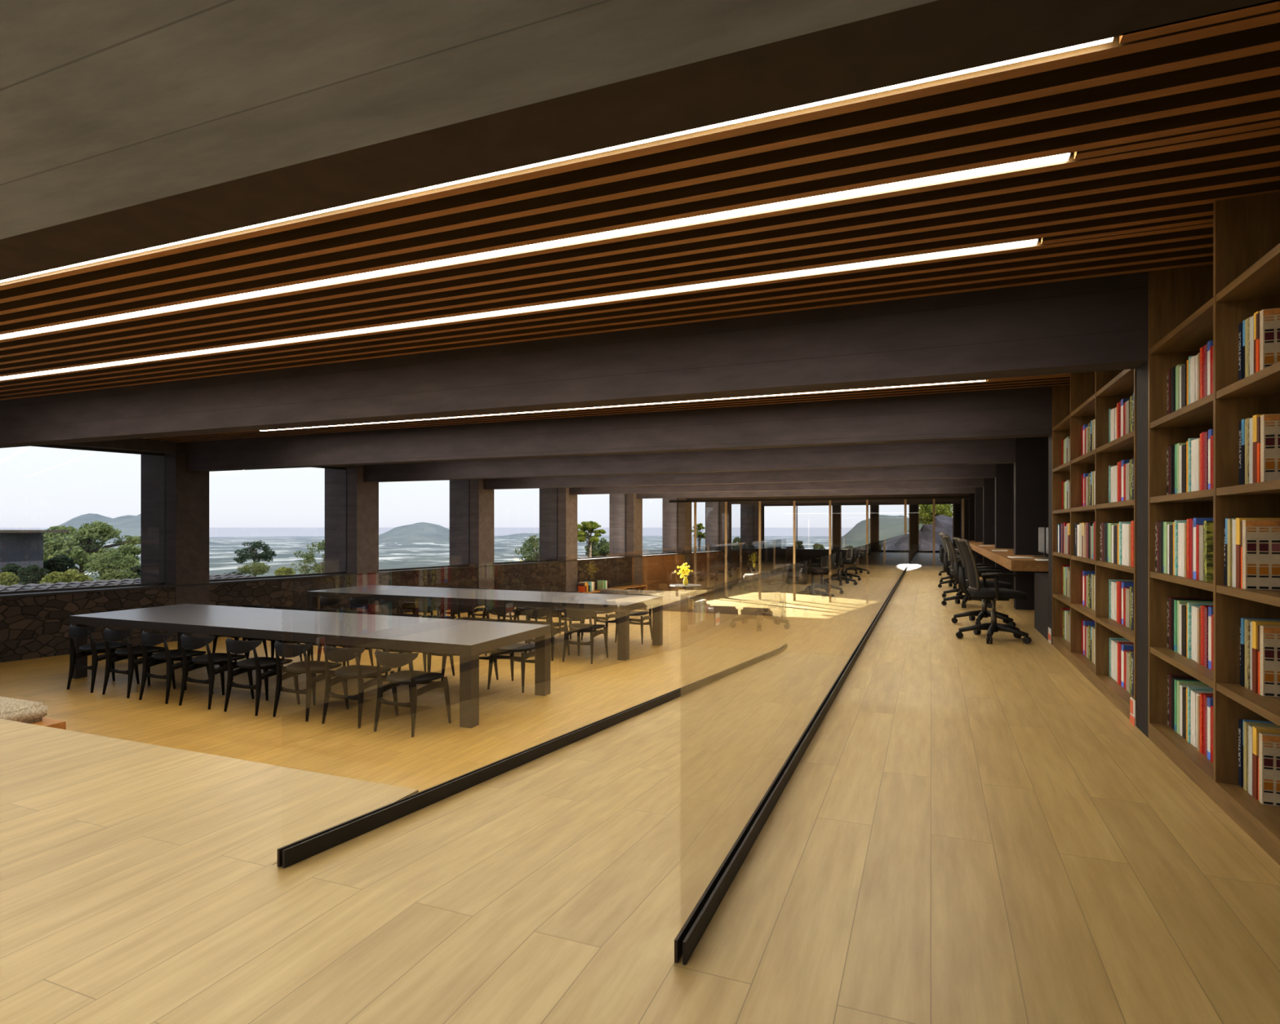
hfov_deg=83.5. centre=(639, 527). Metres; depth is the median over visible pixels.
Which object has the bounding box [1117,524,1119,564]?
book
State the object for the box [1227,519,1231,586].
book
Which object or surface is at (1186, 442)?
book
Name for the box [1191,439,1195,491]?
book
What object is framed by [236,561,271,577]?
bush
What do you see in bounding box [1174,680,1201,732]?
book
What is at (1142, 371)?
pillar
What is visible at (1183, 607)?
book
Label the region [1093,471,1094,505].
book
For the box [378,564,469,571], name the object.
sill
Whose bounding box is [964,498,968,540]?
pillar
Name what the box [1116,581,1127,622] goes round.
book
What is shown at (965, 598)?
office chair
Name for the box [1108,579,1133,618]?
book
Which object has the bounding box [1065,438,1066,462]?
book
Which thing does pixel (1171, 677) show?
book
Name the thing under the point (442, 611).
dining chair
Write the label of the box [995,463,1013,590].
pillar
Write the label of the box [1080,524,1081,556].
book
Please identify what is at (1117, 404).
book
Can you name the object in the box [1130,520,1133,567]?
book
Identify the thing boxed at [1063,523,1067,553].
book
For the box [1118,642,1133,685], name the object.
book
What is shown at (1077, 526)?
book
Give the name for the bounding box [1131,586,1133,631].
book
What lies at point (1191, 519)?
book
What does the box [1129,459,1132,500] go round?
book
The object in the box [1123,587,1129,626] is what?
book
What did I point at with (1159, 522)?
book
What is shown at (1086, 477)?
book
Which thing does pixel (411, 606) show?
dining chair
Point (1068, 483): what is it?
book
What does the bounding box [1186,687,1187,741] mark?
book
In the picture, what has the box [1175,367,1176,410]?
book
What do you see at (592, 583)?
book
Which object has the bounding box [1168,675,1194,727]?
book
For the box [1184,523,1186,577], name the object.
book
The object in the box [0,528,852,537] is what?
sea
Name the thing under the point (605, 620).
dining chair
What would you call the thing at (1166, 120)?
ceiling
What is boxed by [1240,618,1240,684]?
book
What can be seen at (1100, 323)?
beam
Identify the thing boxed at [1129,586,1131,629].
book
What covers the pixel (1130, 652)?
book
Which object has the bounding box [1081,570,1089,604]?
book
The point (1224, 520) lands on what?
book
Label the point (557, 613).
dining chair
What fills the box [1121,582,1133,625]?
book
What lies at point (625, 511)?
column
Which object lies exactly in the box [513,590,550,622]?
dining chair
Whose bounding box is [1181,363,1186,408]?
book
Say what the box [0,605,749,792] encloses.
floor
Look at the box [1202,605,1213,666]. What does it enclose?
book
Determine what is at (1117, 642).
book
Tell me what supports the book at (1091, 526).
on the bookcase at (1089, 397)
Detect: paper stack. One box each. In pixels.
[1007,556,1033,558]
[1034,559,1048,561]
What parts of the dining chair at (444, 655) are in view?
leg, rail, backrest, rail, leg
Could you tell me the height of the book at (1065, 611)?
0.258 m
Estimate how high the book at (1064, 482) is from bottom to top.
0.256 m
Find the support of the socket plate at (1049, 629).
attached to the pillar at (1050, 437)
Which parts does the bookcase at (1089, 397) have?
shelf, shelf, shelf, shelf, shelf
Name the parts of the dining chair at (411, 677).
leg, rail, backrest, leg, leg, seat, rail, rail, leg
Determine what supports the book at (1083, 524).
on the bookcase at (1089, 397)
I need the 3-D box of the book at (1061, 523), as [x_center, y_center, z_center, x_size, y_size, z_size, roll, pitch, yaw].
[3.835,0.098,6.324,0.205,0.264,0.051,0,0,22]
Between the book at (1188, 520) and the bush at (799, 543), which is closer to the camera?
the book at (1188, 520)
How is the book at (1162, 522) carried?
on the bookcase at (1188, 308)
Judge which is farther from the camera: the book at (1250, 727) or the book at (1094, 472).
the book at (1094, 472)
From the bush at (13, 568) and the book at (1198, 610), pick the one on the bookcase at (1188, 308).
the book at (1198, 610)
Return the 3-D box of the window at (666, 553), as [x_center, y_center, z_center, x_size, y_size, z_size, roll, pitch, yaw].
[0.568,-0.127,23.402,0.541,2.026,2.686,0,0,22]
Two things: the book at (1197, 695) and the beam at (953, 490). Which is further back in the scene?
the beam at (953, 490)
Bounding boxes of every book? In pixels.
[577,582,584,592]
[579,582,586,592]
[591,582,593,591]
[597,580,604,590]
[1055,524,1056,551]
[1056,524,1057,552]
[1057,525,1059,552]
[1059,524,1060,552]
[1060,524,1061,552]
[1061,439,1064,465]
[1061,523,1063,553]
[1062,481,1065,509]
[1062,524,1063,553]
[1062,564,1070,594]
[1062,566,1069,595]
[1062,608,1070,636]
[1062,609,1070,638]
[1063,439,1065,463]
[1063,482,1064,509]
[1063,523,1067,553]
[1063,567,1065,595]
[1064,482,1065,509]
[1064,526,1066,554]
[1064,610,1070,639]
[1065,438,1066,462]
[1065,481,1066,508]
[1065,567,1066,595]
[1065,611,1066,640]
[1066,436,1067,462]
[1066,480,1067,508]
[1066,524,1067,554]
[1066,567,1066,596]
[1066,567,1070,597]
[1066,612,1070,642]
[1067,438,1070,462]
[1067,482,1070,508]
[1067,523,1070,555]
[1068,570,1069,597]
[1068,615,1070,643]
[1069,568,1070,598]
[1074,524,1075,555]
[1075,524,1079,555]
[1076,524,1079,556]
[1079,523,1081,556]
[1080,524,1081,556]
[1081,426,1083,455]
[1081,474,1083,506]
[1081,522,1086,557]
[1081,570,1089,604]
[1081,619,1094,653]
[1082,571,1094,605]
[1083,424,1088,454]
[1083,473,1088,506]
[1083,524,1086,557]
[1083,620,1094,655]
[1084,427,1085,453]
[1084,476,1085,506]
[1084,524,1086,558]
[1084,575,1088,606]
[1084,625,1091,656]
[1085,426,1088,453]
[1085,476,1088,506]
[1085,576,1088,607]
[1085,626,1088,658]
[1086,522,1093,558]
[1087,523,1088,558]
[1088,423,1089,452]
[1088,473,1089,506]
[1088,523,1093,559]
[1088,574,1089,608]
[1088,625,1090,660]
[1089,422,1090,451]
[1089,473,1090,505]
[1089,574,1091,608]
[1090,420,1092,451]
[1090,471,1092,505]
[1090,526,1092,559]
[1090,626,1094,661]
[1091,574,1094,609]
[1091,626,1093,662]
[1092,420,1093,450]
[1092,471,1093,505]
[1092,523,1093,559]
[1093,419,1093,449]
[1093,419,1094,449]
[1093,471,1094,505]
[1093,521,1094,559]
[1093,575,1094,610]
[1093,627,1094,663]
[1093,629,1094,664]
[1100,524,1102,560]
[1102,522,1105,561]
[1103,523,1105,561]
[1105,522,1119,562]
[1107,523,1108,562]
[1108,408,1112,442]
[1108,465,1116,502]
[1108,523,1119,563]
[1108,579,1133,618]
[1109,637,1128,676]
[1110,408,1115,441]
[1110,466,1114,502]
[1111,524,1117,563]
[1111,582,1116,620]
[1111,640,1131,679]
[1113,525,1117,564]
[1114,465,1117,502]
[1115,407,1116,439]
[1115,582,1116,621]
[1115,642,1117,682]
[1116,402,1119,439]
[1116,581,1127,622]
[1117,462,1118,502]
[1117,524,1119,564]
[1117,642,1133,683]
[1118,461,1121,502]
[1118,581,1121,624]
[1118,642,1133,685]
[1119,401,1120,437]
[1119,521,1130,564]
[1120,398,1129,436]
[1120,644,1133,688]
[1121,459,1129,501]
[1121,524,1125,565]
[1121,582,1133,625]
[1123,463,1125,501]
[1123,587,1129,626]
[1124,402,1125,435]
[1124,650,1133,689]
[1125,400,1129,434]
[1125,462,1129,500]
[1125,524,1128,566]
[1125,588,1129,628]
[1126,652,1128,692]
[1128,524,1130,566]
[1128,651,1133,694]
[1129,395,1132,432]
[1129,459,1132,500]
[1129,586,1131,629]
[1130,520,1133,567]
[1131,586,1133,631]
[1131,652,1133,697]
[1132,395,1133,431]
[1132,458,1133,499]
[1133,392,1133,431]
[1133,520,1133,567]
[1155,523,1157,572]
[1157,520,1174,572]
[1159,521,1160,573]
[1160,521,1164,573]
[1163,522,1164,573]
[1164,521,1174,573]
[1166,448,1168,495]
[1167,373,1168,414]
[1167,524,1168,573]
[1167,598,1168,648]
[1167,675,1168,725]
[1168,368,1171,414]
[1168,444,1171,494]
[1168,524,1173,575]
[1168,597,1213,649]
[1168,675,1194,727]
[1169,444,1173,494]
[1170,368,1172,413]
[1170,676,1195,728]
[1171,598,1204,649]
[1172,366,1176,412]
[1172,598,1213,651]
[1173,444,1175,493]
[1173,522,1174,575]
[1173,600,1208,652]
[1173,677,1199,730]
[1174,444,1177,493]
[1174,520,1186,576]
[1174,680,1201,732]
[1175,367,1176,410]
[1176,364,1183,410]
[1177,443,1186,493]
[1177,523,1182,577]
[1177,600,1213,653]
[1177,680,1209,734]
[1178,444,1182,493]
[1178,604,1186,654]
[1179,366,1181,408]
[1179,684,1211,736]
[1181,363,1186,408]
[1181,444,1186,493]
[1181,605,1186,657]
[1182,523,1184,577]
[1182,687,1186,739]
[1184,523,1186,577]
[1186,360,1188,405]
[1186,441,1187,492]
[1186,519,1189,577]
[1186,604,1187,657]
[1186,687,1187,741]
[1187,438,1198,492]
[1187,602,1213,659]
[1187,686,1213,743]
[1188,355,1194,404]
[1189,518,1193,578]
[1190,355,1195,404]
[1190,690,1213,747]
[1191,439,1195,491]
[1191,520,1193,578]
[1191,605,1200,661]
[1193,518,1213,579]
[1195,355,1197,400]
[1195,439,1198,491]
[1195,524,1204,580]
[1195,607,1200,662]
[1195,693,1199,748]
[1197,352,1199,399]
[1197,608,1200,664]
[1197,696,1199,751]
[1198,438,1199,490]
[1199,525,1204,581]
[1200,346,1202,399]
[1200,433,1201,490]
[1200,605,1202,665]
[1200,693,1213,754]
[1201,431,1205,490]
[1202,345,1204,398]
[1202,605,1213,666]
[1203,694,1213,755]
[1204,344,1207,396]
[1204,431,1208,489]
[1204,520,1213,582]
[1204,607,1208,668]
[1204,697,1207,758]
[1207,340,1213,395]
[1207,697,1213,760]
[1208,429,1213,489]
[1208,606,1213,670]
[1209,346,1213,394]
[1210,435,1213,488]
[1210,706,1213,763]
[1211,614,1213,671]
[1224,520,1225,585]
[1225,518,1235,586]
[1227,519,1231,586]
[1231,519,1235,586]
[1232,520,1235,587]
[1235,518,1279,588]
[1238,323,1242,381]
[1238,719,1242,786]
[1239,422,1241,484]
[1240,521,1242,588]
[1240,617,1279,687]
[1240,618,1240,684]
[1241,418,1245,484]
[1242,320,1244,378]
[1242,520,1279,590]
[1242,720,1274,787]
[1243,721,1276,791]
[1244,318,1248,377]
[1244,418,1246,484]
[1244,619,1279,688]
[1246,417,1250,484]
[1246,620,1279,689]
[1247,723,1279,791]
[1248,316,1251,376]
[1248,417,1253,484]
[1248,725,1279,795]
[1249,315,1253,375]
[1249,622,1252,690]
[1252,621,1279,693]
[1252,726,1279,799]
[1253,311,1260,373]
[1253,413,1274,483]
[1256,312,1259,372]
[1257,417,1260,482]
[1257,626,1259,694]
[1257,732,1279,799]
[1258,732,1279,806]
[1259,307,1279,370]
[1259,625,1279,697]
[1260,413,1279,482]
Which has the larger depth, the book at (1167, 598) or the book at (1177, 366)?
the book at (1167, 598)
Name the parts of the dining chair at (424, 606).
leg, backrest, leg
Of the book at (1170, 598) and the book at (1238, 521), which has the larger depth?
the book at (1170, 598)
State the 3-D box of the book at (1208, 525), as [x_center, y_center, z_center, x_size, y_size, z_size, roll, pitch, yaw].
[2.486,0.102,2.996,0.205,0.256,0.034,0,0,22]
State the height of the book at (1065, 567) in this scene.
0.258 m
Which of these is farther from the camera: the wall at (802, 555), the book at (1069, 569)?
the wall at (802, 555)
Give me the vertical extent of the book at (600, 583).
0.256 m
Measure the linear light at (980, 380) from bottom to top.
0.082 m
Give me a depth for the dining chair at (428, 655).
8.43 m
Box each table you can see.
[69,604,551,728]
[306,585,662,661]
[600,588,711,613]
[669,584,701,591]
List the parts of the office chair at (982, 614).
backrest, frame, armrest, seat, armrest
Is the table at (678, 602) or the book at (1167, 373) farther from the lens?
the table at (678, 602)
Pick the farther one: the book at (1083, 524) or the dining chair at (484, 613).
the dining chair at (484, 613)
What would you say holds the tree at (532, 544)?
on the terrain
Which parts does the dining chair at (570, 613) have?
leg, rail, leg, backrest, seat, rail, leg, rail, leg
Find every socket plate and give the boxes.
[1048,626,1051,644]
[1129,697,1135,726]
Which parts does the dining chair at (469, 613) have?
rail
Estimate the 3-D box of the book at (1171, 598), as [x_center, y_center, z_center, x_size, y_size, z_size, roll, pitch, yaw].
[2.780,0.489,3.580,0.205,0.258,0.030,0,0,22]
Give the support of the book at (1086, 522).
on the bookcase at (1089, 397)
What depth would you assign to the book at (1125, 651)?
4.49 m
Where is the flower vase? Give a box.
[674,563,693,585]
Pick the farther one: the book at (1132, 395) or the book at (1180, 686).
the book at (1132, 395)
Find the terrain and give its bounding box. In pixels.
[44,508,926,581]
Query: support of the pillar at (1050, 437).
on the floor at (971, 831)
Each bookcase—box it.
[1052,368,1136,726]
[1147,191,1279,865]
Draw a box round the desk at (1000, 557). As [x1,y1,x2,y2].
[967,540,1048,572]
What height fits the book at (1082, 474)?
0.268 m
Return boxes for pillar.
[960,502,961,539]
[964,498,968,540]
[968,493,974,555]
[974,487,982,564]
[982,478,995,578]
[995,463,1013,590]
[1013,436,1048,610]
[1048,434,1052,644]
[1136,360,1147,737]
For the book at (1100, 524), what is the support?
on the bookcase at (1089, 397)
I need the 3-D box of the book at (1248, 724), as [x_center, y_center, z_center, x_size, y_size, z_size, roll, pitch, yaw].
[2.424,0.883,2.706,0.205,0.262,0.018,0,0,22]
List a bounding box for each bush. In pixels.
[0,563,22,583]
[0,572,19,586]
[17,564,49,585]
[39,568,93,584]
[43,551,47,575]
[43,554,76,574]
[96,569,140,580]
[129,565,141,577]
[222,571,244,575]
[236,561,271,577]
[274,567,295,576]
[584,537,608,557]
[792,541,804,549]
[813,543,825,549]
[841,545,853,549]
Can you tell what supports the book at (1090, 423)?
on the bookcase at (1089, 397)
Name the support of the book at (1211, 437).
on the bookcase at (1188, 308)
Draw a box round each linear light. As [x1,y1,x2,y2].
[0,37,1114,282]
[0,152,1071,338]
[0,238,1039,380]
[263,380,985,431]
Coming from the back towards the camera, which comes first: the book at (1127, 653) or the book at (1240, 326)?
the book at (1127, 653)
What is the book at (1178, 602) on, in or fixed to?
on the bookcase at (1188, 308)
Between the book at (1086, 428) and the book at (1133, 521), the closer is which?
the book at (1133, 521)
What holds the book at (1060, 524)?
on the bookcase at (1089, 397)
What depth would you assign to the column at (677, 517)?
24.54 m
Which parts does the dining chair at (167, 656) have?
leg, backrest, rail, leg, seat, rail, leg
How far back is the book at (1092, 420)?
5.38 m
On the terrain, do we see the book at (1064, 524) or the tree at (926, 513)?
the tree at (926, 513)
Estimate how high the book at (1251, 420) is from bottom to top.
0.258 m
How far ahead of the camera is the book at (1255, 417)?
2.68 m
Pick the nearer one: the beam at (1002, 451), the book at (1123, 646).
the book at (1123, 646)
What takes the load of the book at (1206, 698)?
on the bookcase at (1188, 308)
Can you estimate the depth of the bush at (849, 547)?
38.37 m
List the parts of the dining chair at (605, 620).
leg, leg, rail, seat, backrest, leg, rail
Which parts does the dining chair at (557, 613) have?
rail, seat, rail, leg, leg, backrest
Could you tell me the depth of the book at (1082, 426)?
5.73 m
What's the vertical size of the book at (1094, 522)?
0.268 m
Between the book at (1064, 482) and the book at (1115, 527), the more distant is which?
the book at (1064, 482)
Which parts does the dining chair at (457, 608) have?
backrest, seat, leg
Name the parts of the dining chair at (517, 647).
leg, rail, rail, leg, seat, leg, backrest, rail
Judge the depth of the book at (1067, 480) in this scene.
6.39 m
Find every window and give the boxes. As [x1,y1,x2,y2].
[0,444,164,594]
[208,466,346,582]
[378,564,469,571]
[493,559,557,564]
[577,555,625,559]
[642,552,677,555]
[691,550,719,552]
[795,506,833,549]
[840,505,871,550]
[877,504,910,551]
[917,504,954,551]
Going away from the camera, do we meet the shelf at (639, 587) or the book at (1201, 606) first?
the book at (1201, 606)
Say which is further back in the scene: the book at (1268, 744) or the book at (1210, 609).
the book at (1210, 609)
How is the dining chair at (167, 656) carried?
on the floor at (695, 646)
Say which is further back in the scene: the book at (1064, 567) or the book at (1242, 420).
the book at (1064, 567)
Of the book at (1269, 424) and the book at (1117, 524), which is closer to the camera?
the book at (1269, 424)
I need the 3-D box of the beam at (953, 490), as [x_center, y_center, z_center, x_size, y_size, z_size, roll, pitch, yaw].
[4.227,-1.137,20.205,9.456,0.527,0.225,0,0,22]
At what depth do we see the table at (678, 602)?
15.55 m
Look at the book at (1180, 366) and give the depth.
3.50 m
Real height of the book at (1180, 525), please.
0.250 m
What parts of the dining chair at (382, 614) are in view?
rail, backrest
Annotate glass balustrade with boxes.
[277,538,786,868]
[674,533,909,965]
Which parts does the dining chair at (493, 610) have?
leg, backrest, seat, leg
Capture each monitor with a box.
[1032,527,1048,557]
[1040,527,1048,559]
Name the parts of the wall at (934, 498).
post, post, post, post, head rail, post, post, post, post, post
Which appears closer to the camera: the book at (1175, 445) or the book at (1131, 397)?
the book at (1175, 445)
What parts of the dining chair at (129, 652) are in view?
leg, backrest, rail, leg, seat, rail, leg, leg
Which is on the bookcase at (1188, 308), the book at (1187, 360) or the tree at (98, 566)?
the book at (1187, 360)
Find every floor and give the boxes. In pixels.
[0,552,1279,1023]
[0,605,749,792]
[688,584,750,614]
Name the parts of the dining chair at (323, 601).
backrest, leg, seat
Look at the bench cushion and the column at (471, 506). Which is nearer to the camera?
the bench cushion
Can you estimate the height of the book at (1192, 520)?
0.264 m
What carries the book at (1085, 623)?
on the bookcase at (1089, 397)
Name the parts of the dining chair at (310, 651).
leg, leg, backrest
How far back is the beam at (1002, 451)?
11.14 m
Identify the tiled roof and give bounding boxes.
[0,573,253,591]
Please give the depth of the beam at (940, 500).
25.46 m
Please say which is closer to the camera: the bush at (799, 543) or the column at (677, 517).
the column at (677, 517)
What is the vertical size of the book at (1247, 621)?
0.262 m
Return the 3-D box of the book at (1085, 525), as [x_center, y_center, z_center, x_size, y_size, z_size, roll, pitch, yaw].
[3.442,0.105,5.353,0.205,0.248,0.041,0,0,22]
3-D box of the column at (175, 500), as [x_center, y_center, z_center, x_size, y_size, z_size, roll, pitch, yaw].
[-7.363,0.175,11.358,0.902,3.149,0.484,0,0,22]
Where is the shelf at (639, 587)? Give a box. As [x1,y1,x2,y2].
[577,584,647,593]
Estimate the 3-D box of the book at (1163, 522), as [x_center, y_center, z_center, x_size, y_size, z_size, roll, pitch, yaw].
[2.708,0.102,3.538,0.205,0.256,0.028,0,0,22]
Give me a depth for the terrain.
1902.38 m
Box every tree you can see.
[43,520,141,573]
[81,548,141,581]
[233,540,276,577]
[290,540,324,574]
[513,534,539,561]
[577,520,606,557]
[691,523,705,551]
[731,537,740,549]
[908,504,952,524]
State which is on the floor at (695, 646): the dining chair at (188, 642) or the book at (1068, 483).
the dining chair at (188, 642)
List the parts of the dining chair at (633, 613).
leg, rail, seat, backrest, leg, rail, leg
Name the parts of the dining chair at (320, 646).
leg, rail, leg, backrest, leg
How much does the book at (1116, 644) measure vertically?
0.249 m
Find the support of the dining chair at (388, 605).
on the floor at (695, 646)
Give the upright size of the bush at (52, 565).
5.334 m
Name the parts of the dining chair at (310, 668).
leg, backrest, rail, leg, leg, seat, rail, rail, leg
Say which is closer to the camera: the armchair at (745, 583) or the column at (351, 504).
the column at (351, 504)
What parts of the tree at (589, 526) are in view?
crown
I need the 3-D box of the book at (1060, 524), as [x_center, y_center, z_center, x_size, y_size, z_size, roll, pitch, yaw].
[3.858,0.100,6.374,0.205,0.260,0.058,0,0,22]
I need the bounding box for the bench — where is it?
[28,718,66,729]
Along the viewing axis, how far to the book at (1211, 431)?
3.13 m
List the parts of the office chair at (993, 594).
backrest, frame, armrest, seat, armrest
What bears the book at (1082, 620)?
on the bookcase at (1089, 397)
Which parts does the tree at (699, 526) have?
crown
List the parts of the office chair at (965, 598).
backrest, frame, seat, armrest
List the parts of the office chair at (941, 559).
backrest, frame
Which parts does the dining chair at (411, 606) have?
rail, rail, seat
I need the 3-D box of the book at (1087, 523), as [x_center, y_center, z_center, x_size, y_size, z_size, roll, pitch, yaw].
[3.406,0.099,5.263,0.205,0.262,0.044,0,0,22]
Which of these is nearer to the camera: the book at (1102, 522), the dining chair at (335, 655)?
the book at (1102, 522)
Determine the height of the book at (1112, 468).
0.250 m
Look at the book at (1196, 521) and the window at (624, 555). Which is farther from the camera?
the window at (624, 555)
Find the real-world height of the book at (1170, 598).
0.262 m
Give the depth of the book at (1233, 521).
2.73 m
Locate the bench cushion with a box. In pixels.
[0,696,47,723]
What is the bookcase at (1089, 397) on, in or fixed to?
on the floor at (971, 831)
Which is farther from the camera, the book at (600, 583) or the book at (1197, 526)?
the book at (600, 583)
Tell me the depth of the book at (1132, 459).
4.31 m
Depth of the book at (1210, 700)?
3.12 m
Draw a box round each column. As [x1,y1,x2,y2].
[141,442,208,641]
[324,465,378,612]
[449,479,493,589]
[539,488,577,591]
[608,493,642,590]
[662,497,691,592]
[705,502,731,586]
[740,504,764,548]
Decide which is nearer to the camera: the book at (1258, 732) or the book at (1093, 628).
the book at (1258, 732)
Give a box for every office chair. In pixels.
[937,533,961,589]
[938,532,956,576]
[939,533,958,584]
[941,535,991,608]
[942,534,982,597]
[951,537,1015,626]
[955,538,1031,644]
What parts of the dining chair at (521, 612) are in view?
leg, seat, rail, rail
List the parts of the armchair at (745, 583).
seat, backrest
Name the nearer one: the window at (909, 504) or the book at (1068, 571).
the book at (1068, 571)
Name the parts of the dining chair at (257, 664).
leg, backrest, rail, leg, seat, leg, rail, rail, leg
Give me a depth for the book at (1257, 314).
2.66 m
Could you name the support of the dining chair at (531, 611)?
on the floor at (695, 646)
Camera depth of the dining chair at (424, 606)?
10.08 m
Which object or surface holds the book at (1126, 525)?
on the bookcase at (1089, 397)
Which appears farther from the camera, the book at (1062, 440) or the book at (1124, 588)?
the book at (1062, 440)
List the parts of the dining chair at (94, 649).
leg, backrest, rail, leg, seat, rail, leg, leg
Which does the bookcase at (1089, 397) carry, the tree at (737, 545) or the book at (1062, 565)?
the book at (1062, 565)
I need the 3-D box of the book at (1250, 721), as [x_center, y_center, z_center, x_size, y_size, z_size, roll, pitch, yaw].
[2.444,0.882,2.751,0.205,0.264,0.022,0,0,22]
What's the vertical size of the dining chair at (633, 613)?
0.699 m
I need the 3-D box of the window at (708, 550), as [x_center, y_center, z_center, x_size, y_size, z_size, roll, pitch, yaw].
[2.281,-0.127,26.053,0.541,2.026,2.686,0,0,22]
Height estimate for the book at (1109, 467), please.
0.262 m
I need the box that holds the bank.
[908,515,952,551]
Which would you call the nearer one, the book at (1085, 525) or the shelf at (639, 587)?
the book at (1085, 525)
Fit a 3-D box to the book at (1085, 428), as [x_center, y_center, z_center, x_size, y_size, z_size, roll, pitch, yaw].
[3.597,-0.660,5.603,0.205,0.240,0.054,0,0,22]
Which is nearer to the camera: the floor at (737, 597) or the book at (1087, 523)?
the book at (1087, 523)
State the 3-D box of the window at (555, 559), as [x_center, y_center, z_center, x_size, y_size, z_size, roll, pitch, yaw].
[-2.914,-0.127,18.016,0.541,2.026,2.686,0,0,22]
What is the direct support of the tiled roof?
on the terrain
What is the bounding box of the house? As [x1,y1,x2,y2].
[0,529,69,585]
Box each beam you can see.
[0,271,1147,448]
[186,386,1052,471]
[363,438,1015,482]
[483,463,995,489]
[569,478,983,494]
[635,487,975,498]
[686,493,968,500]
[727,498,964,504]
[761,502,960,506]
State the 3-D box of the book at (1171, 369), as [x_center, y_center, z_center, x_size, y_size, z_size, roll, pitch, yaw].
[2.779,-0.669,3.581,0.205,0.258,0.030,0,0,22]
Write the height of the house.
7.295 m
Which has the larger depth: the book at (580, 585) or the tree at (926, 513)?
the tree at (926, 513)
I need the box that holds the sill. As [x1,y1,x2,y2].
[0,546,796,598]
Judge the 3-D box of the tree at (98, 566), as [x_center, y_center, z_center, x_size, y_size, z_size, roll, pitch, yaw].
[-35.992,4.068,48.964,3.084,5.245,3.137,0,0,22]
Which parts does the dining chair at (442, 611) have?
leg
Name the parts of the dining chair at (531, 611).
leg, backrest, leg, seat, rail, leg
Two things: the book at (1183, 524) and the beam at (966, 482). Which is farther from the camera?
the beam at (966, 482)
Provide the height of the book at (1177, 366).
0.256 m
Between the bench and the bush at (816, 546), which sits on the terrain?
the bush at (816, 546)
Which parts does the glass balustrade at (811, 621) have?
glass panel, glass panel, glass panel, glass panel, glass panel, glass panel, glass panel, glass panel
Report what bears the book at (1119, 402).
on the bookcase at (1089, 397)
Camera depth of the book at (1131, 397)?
4.36 m
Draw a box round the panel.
[1034,573,1048,640]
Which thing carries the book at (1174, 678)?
on the bookcase at (1188, 308)
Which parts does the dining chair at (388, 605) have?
backrest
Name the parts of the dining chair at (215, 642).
leg, backrest, leg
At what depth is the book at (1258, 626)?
2.66 m
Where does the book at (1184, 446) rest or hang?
on the bookcase at (1188, 308)
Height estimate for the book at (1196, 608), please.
0.249 m
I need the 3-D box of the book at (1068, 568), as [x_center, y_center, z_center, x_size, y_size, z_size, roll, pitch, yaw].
[3.889,0.487,6.329,0.205,0.262,0.044,0,0,22]
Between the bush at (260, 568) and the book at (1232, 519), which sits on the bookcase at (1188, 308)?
the book at (1232, 519)
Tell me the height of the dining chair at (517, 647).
0.699 m
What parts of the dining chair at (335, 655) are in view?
leg, rail, backrest, leg, seat, rail, rail, leg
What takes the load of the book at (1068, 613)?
on the bookcase at (1089, 397)
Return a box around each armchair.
[706,605,737,614]
[737,573,750,591]
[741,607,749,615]
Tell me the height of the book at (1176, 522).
0.262 m
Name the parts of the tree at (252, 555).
crown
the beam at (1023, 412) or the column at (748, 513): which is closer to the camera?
the beam at (1023, 412)
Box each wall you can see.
[0,547,793,662]
[56,438,356,467]
[669,496,971,598]
[795,504,960,564]
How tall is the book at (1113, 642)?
0.250 m
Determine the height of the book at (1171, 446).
0.258 m
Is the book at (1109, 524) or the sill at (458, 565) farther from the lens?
the sill at (458, 565)
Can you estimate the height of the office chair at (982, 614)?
0.980 m
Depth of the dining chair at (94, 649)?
7.73 m
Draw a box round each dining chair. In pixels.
[66,625,139,693]
[102,627,175,698]
[138,631,208,704]
[178,634,253,709]
[212,604,267,662]
[223,637,299,715]
[246,607,302,661]
[272,640,349,721]
[280,608,337,666]
[316,611,373,666]
[319,596,359,613]
[321,644,398,728]
[349,597,381,615]
[358,613,413,675]
[373,648,451,737]
[379,600,422,617]
[396,586,433,615]
[397,615,454,675]
[414,600,456,619]
[423,586,460,617]
[440,617,498,681]
[448,602,486,620]
[452,588,486,617]
[482,589,519,620]
[484,604,531,656]
[487,620,545,693]
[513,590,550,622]
[524,606,569,661]
[546,591,583,639]
[562,608,608,664]
[581,592,617,639]
[614,594,653,644]
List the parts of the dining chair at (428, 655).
leg, rail, leg, leg, backrest, leg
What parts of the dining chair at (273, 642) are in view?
leg, rail, leg, backrest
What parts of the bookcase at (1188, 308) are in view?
shelf, shelf, shelf, shelf, shelf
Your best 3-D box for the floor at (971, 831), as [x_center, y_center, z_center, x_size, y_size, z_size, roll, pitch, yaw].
[0.060,1.750,15.353,14.831,1.300,38.500,0,0,22]
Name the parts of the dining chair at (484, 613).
leg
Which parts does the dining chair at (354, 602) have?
backrest, seat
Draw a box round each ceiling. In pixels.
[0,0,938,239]
[0,0,1279,442]
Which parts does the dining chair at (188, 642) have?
leg, backrest, rail, leg, seat, leg, rail, rail, leg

